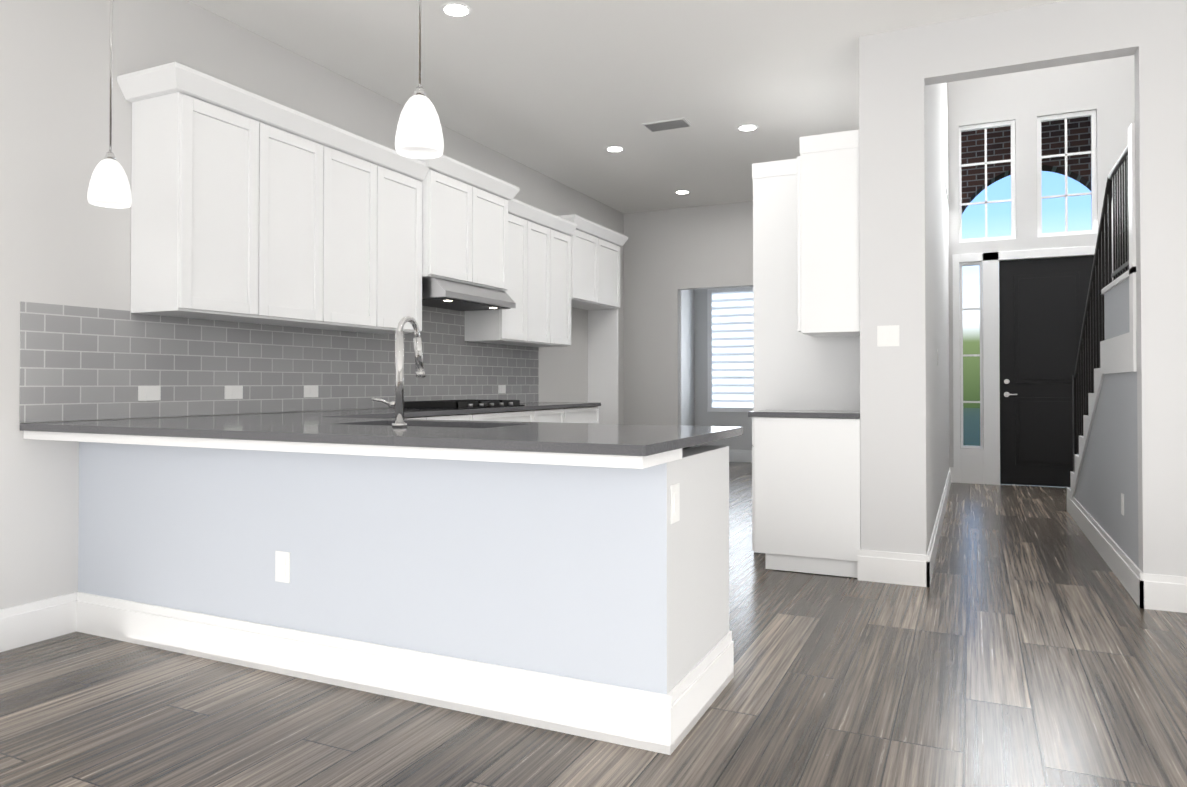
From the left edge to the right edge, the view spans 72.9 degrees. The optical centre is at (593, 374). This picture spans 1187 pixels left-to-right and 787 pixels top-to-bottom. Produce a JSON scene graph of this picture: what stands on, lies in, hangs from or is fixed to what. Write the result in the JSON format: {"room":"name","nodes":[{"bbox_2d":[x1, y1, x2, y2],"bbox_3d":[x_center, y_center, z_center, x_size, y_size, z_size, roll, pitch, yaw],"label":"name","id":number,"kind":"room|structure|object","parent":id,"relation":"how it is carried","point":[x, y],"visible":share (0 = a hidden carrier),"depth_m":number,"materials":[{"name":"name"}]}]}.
{"room":"kitchen","nodes":[
{"label":"kitchen","id":0,"kind":"room"},
{"bbox_2d":[0,0,694,609],"bbox_3d":[-1.835,-0.373,4.713,0.120,3.050,15.420,0,-1,25],"label":"wall","id":1,"kind":"structure","parent":0,"point":[64,240],"depth_m":3.60,"materials":[{"name":"white paint"}]},
{"bbox_2d":[138,386,160,400],"bbox_3d":[-2.145,0.092,3.881,0.007,0.072,0.115,0,-1,25],"label":"outlet","id":2,"kind":"object","parent":1,"relation":"attached to","point":[149,393],"visible":1,"depth_m":3.88,"materials":[{"name":"white plastic"}]},
{"bbox_2d":[125,66,272,321],"bbox_3d":[-1.930,-0.838,3.966,0.345,1.101,0.507,0,-1,25],"label":"upper cabinet","id":3,"kind":"object","parent":1,"relation":"attached to","point":[248,207],"depth_m":3.79,"materials":[{"name":"white wood"}]},
{"bbox_2d":[224,386,242,398],"bbox_3d":[-1.937,0.097,4.324,0.007,0.072,0.115,0,-1,25],"label":"outlet","id":4,"kind":"object","parent":1,"relation":"attached to","point":[233,392],"visible":1,"depth_m":4.32,"materials":[{"name":"white plastic"}]},
{"bbox_2d":[19,302,538,422],"bbox_3d":[-1.453,-0.212,5.372,0.006,0.878,4.440,0,-1,25],"label":"backsplash","id":5,"kind":"structure","parent":1,"relation":"attached to","point":[77,363],"depth_m":4.31,"materials":[{"name":"grey tile"}]},
{"bbox_2d":[242,102,336,327],"bbox_3d":[-1.753,-0.834,4.341,0.345,1.101,0.568,0,-1,25],"label":"upper cabinet","id":6,"kind":"object","parent":1,"relation":"attached to","point":[304,148],"depth_m":4.35,"materials":[{"name":"white wood"}]},
{"bbox_2d":[304,385,317,397],"bbox_3d":[-1.698,0.103,4.831,0.007,0.072,0.115,0,-1,25],"label":"outlet","id":7,"kind":"object","parent":1,"relation":"attached to","point":[310,390],"visible":1,"depth_m":4.83,"materials":[{"name":"white plastic"}]},
{"bbox_2d":[309,130,388,333],"bbox_3d":[-1.563,-0.829,4.745,0.345,1.101,0.568,0,-1,25],"label":"upper cabinet","id":8,"kind":"object","parent":1,"relation":"attached to","point":[362,165],"depth_m":4.77,"materials":[{"name":"white wood"}]},
{"bbox_2d":[377,150,424,333],"bbox_3d":[-1.386,-0.825,5.120,0.345,1.101,0.506,0,-1,25],"label":"upper cabinet","id":9,"kind":"object","parent":1,"relation":"attached to","point":[406,175],"depth_m":5.13,"materials":[{"name":"white wood"}]},
{"bbox_2d":[417,154,480,285],"bbox_3d":[-1.133,-1.042,5.591,0.405,0.803,0.551,0,-1,25],"label":"upper cabinet","id":10,"kind":"object","parent":1,"relation":"attached to","point":[452,189],"depth_m":5.49,"materials":[{"name":"white wood"}]},
{"bbox_2d":[422,277,515,310],"bbox_3d":[-0.997,-0.563,5.758,0.492,0.142,0.890,0,-1,25],"label":"range hood","id":11,"kind":"object","parent":10,"relation":"attached to","point":[445,294],"visible":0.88,"depth_m":5.57,"materials":[{"name":"silver metal"}]},
{"bbox_2d":[480,174,512,293],"bbox_3d":[-0.950,-1.037,5.979,0.405,0.803,0.552,0,-1,25],"label":"upper cabinet","id":12,"kind":"object","parent":1,"relation":"attached to","point":[496,195],"depth_m":6.00,"materials":[{"name":"white wood"}]},
{"bbox_2d":[465,199,532,345],"bbox_3d":[-0.762,-0.809,6.446,0.345,1.101,0.457,0,-1,25],"label":"upper cabinet","id":13,"kind":"object","parent":1,"relation":"attached to","point":[513,326],"depth_m":6.40,"materials":[{"name":"white wood"}]},
{"bbox_2d":[498,385,505,393],"bbox_3d":[-0.774,0.126,6.794,0.007,0.072,0.115,0,-1,25],"label":"outlet","id":14,"kind":"object","parent":1,"relation":"attached to","point":[501,388],"visible":1,"depth_m":6.79,"materials":[{"name":"white plastic"}]},
{"bbox_2d":[533,207,548,345],"bbox_3d":[-0.607,-0.805,6.776,0.345,1.101,0.517,0,-1,25],"label":"upper cabinet","id":15,"kind":"object","parent":1,"relation":"attached to","point":[540,219],"depth_m":6.74,"materials":[{"name":"white wood"}]},
{"bbox_2d":[528,214,576,346],"bbox_3d":[-0.431,-0.801,7.132,0.360,1.101,0.520,0,-1,25],"label":"upper cabinet","id":16,"kind":"object","parent":1,"relation":"attached to","point":[562,232],"depth_m":7.08,"materials":[{"name":"white wood"}]},
{"bbox_2d":[557,214,604,305],"bbox_3d":[-0.218,-1.047,7.587,0.360,0.745,0.601,0,-1,25],"label":"upper cabinet","id":17,"kind":"object","parent":1,"relation":"attached to","point":[590,236],"depth_m":7.57,"materials":[{"name":"white wood"}]},
{"bbox_2d":[0,449,1186,754],"bbox_3d":[1.587,1.046,3.019,7.500,0.170,15.300,0,-1,25],"label":"baseboard","id":18,"kind":"structure","parent":1,"relation":"attached to","point":[630,717],"depth_m":2.93,"materials":[{"name":"white wood"}]},
{"bbox_2d":[577,230,620,309],"bbox_3d":[-0.015,-1.042,8.019,0.360,0.745,0.601,0,-1,25],"label":"upper cabinet","id":19,"kind":"object","parent":1,"relation":"attached to","point":[612,239],"depth_m":8.04,"materials":[{"name":"white wood"}]},
{"bbox_2d":[78,442,728,693],"bbox_3d":[-0.893,0.704,3.296,2.780,0.862,0.680,0,-1,25],"label":"wall","id":20,"kind":"structure","parent":0,"point":[609,575],"depth_m":2.79,"materials":[{"name":"grey paint"}]},
{"bbox_2d":[275,551,289,582],"bbox_3d":[-1.181,0.732,3.050,0.072,0.115,0.007,0,-1,25],"label":"outlet","id":21,"kind":"object","parent":20,"relation":"attached to","point":[282,566],"visible":1,"depth_m":3.05,"materials":[{"name":"white plastic"}]},
{"bbox_2d":[116,414,742,468],"bbox_3d":[-0.614,0.317,3.081,2.148,0.230,1.022,0,-1,25],"label":"countertop","id":22,"kind":"structure","parent":20,"relation":"on","point":[369,432],"depth_m":2.70,"materials":[{"name":"grey stone"}]},
{"bbox_2d":[372,316,424,426],"bbox_3d":[-0.755,-0.012,3.139,0.144,0.427,0.176,0,-1,25],"label":"faucet","id":23,"kind":"object","parent":22,"relation":"on","point":[397,404],"visible":1,"depth_m":3.06,"materials":[{"name":"silver metal"}]},
{"bbox_2d":[670,483,679,523],"bbox_3d":[0.251,0.395,2.457,0.007,0.115,0.072,0,-1,25],"label":"light switch","id":24,"kind":"object","parent":20,"relation":"attached to","point":[674,503],"visible":1,"depth_m":2.45,"materials":[{"name":"white plastic"}]},
{"bbox_2d":[0,462,1186,786],"bbox_3d":[1.587,1.181,3.017,7.740,0.100,15.540,0,-1,25],"label":"floor","id":25,"kind":"structure","parent":0,"point":[1024,640],"depth_m":2.74,"materials":[{"name":"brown wood"}]},
{"bbox_2d":[389,416,436,419],"bbox_3d":[-1.397,0.701,4.760,0.618,0.894,0.624,0,-1,25],"label":"base cabinet","id":26,"kind":"object","parent":25,"relation":"on","point":[424,417],"depth_m":4.88,"materials":[{"name":"white wood"}]},
{"bbox_2d":[437,413,480,420],"bbox_3d":[-1.184,0.706,5.212,0.618,0.894,0.624,0,-1,25],"label":"base cabinet","id":27,"kind":"object","parent":25,"relation":"on","point":[475,416],"depth_m":5.24,"materials":[{"name":"white wood"}]},
{"bbox_2d":[481,409,540,421],"bbox_3d":[-0.901,0.714,5.812,0.618,0.894,0.951,0,-1,25],"label":"base cabinet","id":28,"kind":"object","parent":25,"relation":"on","point":[525,415],"depth_m":5.84,"materials":[{"name":"white wood"}]},
{"bbox_2d":[541,408,568,422],"bbox_3d":[-0.619,0.721,6.412,0.618,0.894,0.624,0,-1,25],"label":"base cabinet","id":29,"kind":"object","parent":25,"relation":"on","point":[559,415],"depth_m":6.40,"materials":[{"name":"white wood"}]},
{"bbox_2d":[569,406,598,423],"bbox_3d":[-0.384,0.727,6.910,0.618,0.894,0.725,0,-1,25],"label":"base cabinet","id":30,"kind":"object","parent":25,"relation":"on","point":[577,415],"depth_m":6.87,"materials":[{"name":"white wood"}]},
{"bbox_2d":[20,402,600,442],"bbox_3d":[-1.154,0.261,5.231,0.660,0.066,4.450,0,-1,25],"label":"countertop","id":31,"kind":"structure","parent":30,"relation":"on","point":[99,431],"depth_m":3.62,"materials":[{"name":"grey stone"}]},
{"bbox_2d":[404,399,524,408],"bbox_3d":[-0.928,0.210,5.716,0.510,0.044,0.860,0,-1,25],"label":"cooktop","id":32,"kind":"object","parent":31,"relation":"in","point":[453,404],"visible":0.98,"depth_m":5.43,"materials":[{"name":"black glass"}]},
{"bbox_2d":[588,309,618,423],"bbox_3d":[0.098,0.263,8.270,0.338,1.854,0.025,0,-1,25],"label":"panel","id":33,"kind":"object","parent":25,"relation":"on","point":[603,369],"visible":0.56,"depth_m":8.25,"materials":[{"name":"white wood"}]},
{"bbox_2d":[752,159,859,551],"bbox_3d":[1.574,-0.107,5.525,0.722,2.528,1.002,0,-1,25],"label":"wall","id":34,"kind":"structure","parent":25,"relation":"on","point":[794,368],"depth_m":5.15,"materials":[{"name":"white paint"}]},
{"bbox_2d":[752,417,860,577],"bbox_3d":[1.310,0.702,4.833,0.618,0.894,0.457,0,-1,25],"label":"base cabinet","id":35,"kind":"object","parent":25,"relation":"on","point":[806,506],"visible":0.81,"depth_m":4.62,"materials":[{"name":"white wood"}]},
{"bbox_2d":[748,409,859,418],"bbox_3d":[1.301,0.238,4.837,0.633,0.030,0.468,0,-1,25],"label":"countertop","id":36,"kind":"structure","parent":35,"relation":"on","point":[812,414],"depth_m":4.65,"materials":[{"name":"grey stone"}]},
{"bbox_2d":[188,0,1064,213],"bbox_3d":[1.587,-1.968,3.055,7.740,0.100,15.540,0,-1,25],"label":"ceiling","id":37,"kind":"structure","parent":0,"point":[566,92],"depth_m":5.01,"materials":[{"name":"white paint"}]},
{"bbox_2d":[87,0,131,208],"bbox_3d":[-1.929,-1.296,3.210,0.154,1.238,0.154,0,-1,25],"label":"pendant light","id":38,"kind":"object","parent":37,"relation":"hanging from","point":[109,186],"visible":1,"depth_m":3.17,"materials":[{"name":"white glass"}]},
{"bbox_2d":[395,0,443,158],"bbox_3d":[-0.553,-1.313,2.563,0.154,1.218,0.154,0,-1,25],"label":"pendant light","id":39,"kind":"object","parent":37,"relation":"hanging from","point":[419,134],"visible":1,"depth_m":2.51,"materials":[{"name":"white glass"}]},
{"bbox_2d":[440,2,472,17],"bbox_3d":[-0.717,-1.901,4.194,0.170,0.006,0.170,0,-1,25],"label":"recessed light","id":40,"kind":"object","parent":37,"relation":"in","point":[456,9],"visible":1,"depth_m":4.18,"materials":[{"name":"white"}]},
{"bbox_2d":[605,146,624,151],"bbox_3d":[0.177,-1.871,6.680,0.170,0.006,0.170,0,-1,25],"label":"recessed light","id":41,"kind":"object","parent":37,"relation":"in","point":[614,149],"visible":1,"depth_m":6.67,"materials":[{"name":"white"}]},
{"bbox_2d":[641,117,692,131],"bbox_3d":[0.554,-1.875,6.049,0.340,0.014,0.200,0,-1,25],"label":"ceiling vent","id":42,"kind":"object","parent":37,"relation":"in","point":[682,122],"visible":0.96,"depth_m":6.03,"materials":[{"name":"white metal"}]},
{"bbox_2d":[674,190,690,193],"bbox_3d":[0.906,-1.854,8.182,0.170,0.006,0.170,0,-1,25],"label":"recessed light","id":43,"kind":"object","parent":37,"relation":"in","point":[682,192],"visible":1,"depth_m":8.18,"materials":[{"name":"white glass"}]},
{"bbox_2d":[736,124,758,130],"bbox_3d":[1.174,-1.878,6.122,0.170,0.006,0.170,0,-1,25],"label":"recessed light","id":44,"kind":"object","parent":37,"relation":"in","point":[747,127],"visible":1,"depth_m":6.10,"materials":[{"name":"white"}]},
{"bbox_2d":[624,201,752,424],"bbox_3d":[1.746,-0.327,8.609,3.040,3.050,0.120,0,-1,25],"label":"wall","id":45,"kind":"structure","parent":0,"point":[670,255],"depth_m":8.99,"materials":[{"name":"white paint"}]},
{"bbox_2d":[694,286,752,449],"bbox_3d":[3.007,-0.300,10.889,3.380,3.050,0.120,0,-1,25],"label":"wall","id":46,"kind":"structure","parent":0,"point":[703,417],"depth_m":11.49,"materials":[{"name":"white paint"}]},
{"bbox_2d":[707,287,752,411],"bbox_3d":[2.409,-0.347,11.121,1.700,1.750,0.090,0,-1,25],"label":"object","id":47,"kind":"structure","parent":46,"relation":"in","point":[730,343],"depth_m":11.38,"materials":[{"name":"white plastic"}]},
{"bbox_2d":[859,25,949,554],"bbox_3d":[2.751,-1.724,6.793,0.340,5.800,5.180,0,-1,25],"label":"wall","id":48,"kind":"structure","parent":0,"point":[904,283],"depth_m":4.45,"materials":[{"name":"white paint"}]},
{"bbox_2d":[797,130,859,336],"bbox_3d":[1.436,-0.808,4.800,0.348,1.142,0.442,0,-1,25],"label":"upper cabinet","id":49,"kind":"object","parent":48,"relation":"attached to","point":[828,273],"visible":0.94,"depth_m":4.60,"materials":[{"name":"white wood"}]},
{"bbox_2d":[877,325,898,346],"bbox_3d":[1.628,-0.212,4.436,0.115,0.115,0.007,0,-1,25],"label":"light switch","id":50,"kind":"object","parent":48,"relation":"attached to","point":[888,335],"visible":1,"depth_m":4.43,"materials":[{"name":"white plastic"}]},
{"bbox_2d":[948,55,1134,466],"bbox_3d":[4.973,-1.703,8.543,2.190,5.800,0.120,0,-1,25],"label":"wall","id":51,"kind":"structure","parent":0,"point":[1104,89],"depth_m":8.61,"materials":[{"name":"white paint"}]},
{"bbox_2d":[960,262,982,448],"bbox_3d":[4.186,-0.209,8.896,0.226,2.056,0.060,0,-1,25],"label":"sidelight window","id":52,"kind":"structure","parent":51,"relation":"in","point":[967,355],"depth_m":8.88,"materials":[{"name":"white"}]},
{"bbox_2d":[959,120,1015,242],"bbox_3d":[4.326,-2.109,8.852,0.576,1.296,0.060,0,-1,25],"label":"window","id":53,"kind":"structure","parent":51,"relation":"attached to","point":[1011,123],"depth_m":8.83,"materials":[{"name":"white"}]},
{"bbox_2d":[952,246,1095,484],"bbox_3d":[4.647,-0.067,8.600,1.455,2.530,0.017,0,-1,25],"label":"door frame","id":54,"kind":"structure","parent":51,"relation":"attached to","point":[976,466],"depth_m":8.76,"materials":[{"name":"white wood"}]},
{"bbox_2d":[999,256,1093,486],"bbox_3d":[4.834,-0.024,8.555,0.902,2.430,0.100,0,-1,25],"label":"front door","id":55,"kind":"structure","parent":51,"relation":"in","point":[1042,304],"depth_m":8.58,"materials":[{"name":"black wood"}]},
{"bbox_2d":[1037,110,1096,236],"bbox_3d":[5.018,-2.113,8.526,0.546,1.296,0.060,0,-1,25],"label":"window","id":56,"kind":"structure","parent":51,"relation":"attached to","point":[1092,152],"depth_m":8.51,"materials":[{"name":"white wood"}]},
{"bbox_2d":[924,0,1186,576],"bbox_3d":[3.691,-1.762,3.554,4.120,5.800,0.120,0,-1,25],"label":"wall","id":57,"kind":"structure","parent":0,"point":[1150,36],"depth_m":3.93,"materials":[{"name":"white paint"}]},
{"bbox_2d":[1069,278,1138,567],"bbox_3d":[3.469,0.332,5.475,0.100,1.658,3.208,0,-1,25],"label":"wall","id":58,"kind":"structure","parent":0,"point":[1108,475],"depth_m":4.67,"materials":[{"name":"grey paint"}]},
{"bbox_2d":[1072,145,1128,470],"bbox_3d":[3.483,-0.151,5.512,0.048,2.219,3.020,0,-1,25],"label":"stair railing","id":59,"kind":"object","parent":58,"relation":"on","point":[1092,336],"visible":0.56,"depth_m":5.51,"materials":[{"name":"black metal"}]},
{"bbox_2d":[1067,123,1136,499],"bbox_3d":[3.464,-0.048,5.482,0.118,2.418,3.208,0,-1,25],"label":"staircase","id":60,"kind":"structure","parent":58,"relation":"attached to","point":[1118,354],"depth_m":4.32,"materials":[{"name":"white wood"}]},
{"bbox_2d":[1121,493,1123,515],"bbox_3d":[2.923,0.718,4.439,0.007,0.115,0.072,0,-1,25],"label":"outlet","id":61,"kind":"object","parent":58,"relation":"attached to","point":[1122,504],"visible":0.95,"depth_m":4.43,"materials":[{"name":"white plastic"}]},
{"label":"outside","id":62,"kind":"structure","parent":0,"visible":0},
{"bbox_2d":[960,408,979,445],"bbox_3d":[12.728,1.478,23.744,22.000,0.100,30.700,0,-1,25],"label":"ground","id":63,"kind":"structure","parent":62,"point":[971,426],"depth_m":21.31,"materials":[{"name":"teal"}]},
{"bbox_2d":[961,116,1090,213],"bbox_3d":[5.402,-2.266,9.519,4.300,7.050,1.960,0,-1,25],"label":"brick","id":64,"kind":"object","parent":63,"relation":"on","point":[1052,143],"visible":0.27,"depth_m":10.31,"materials":[{"name":"red brick"}]},
{"bbox_2d":[962,171,1091,407],"bbox_3d":[21.012,-25.410,41.663,90.000,66.000,0.200,0,-1,25],"label":"sky","id":65,"kind":"structure","parent":62,"point":[999,217],"depth_m":41.53,"materials":[{"name":"blue"}]}
]}

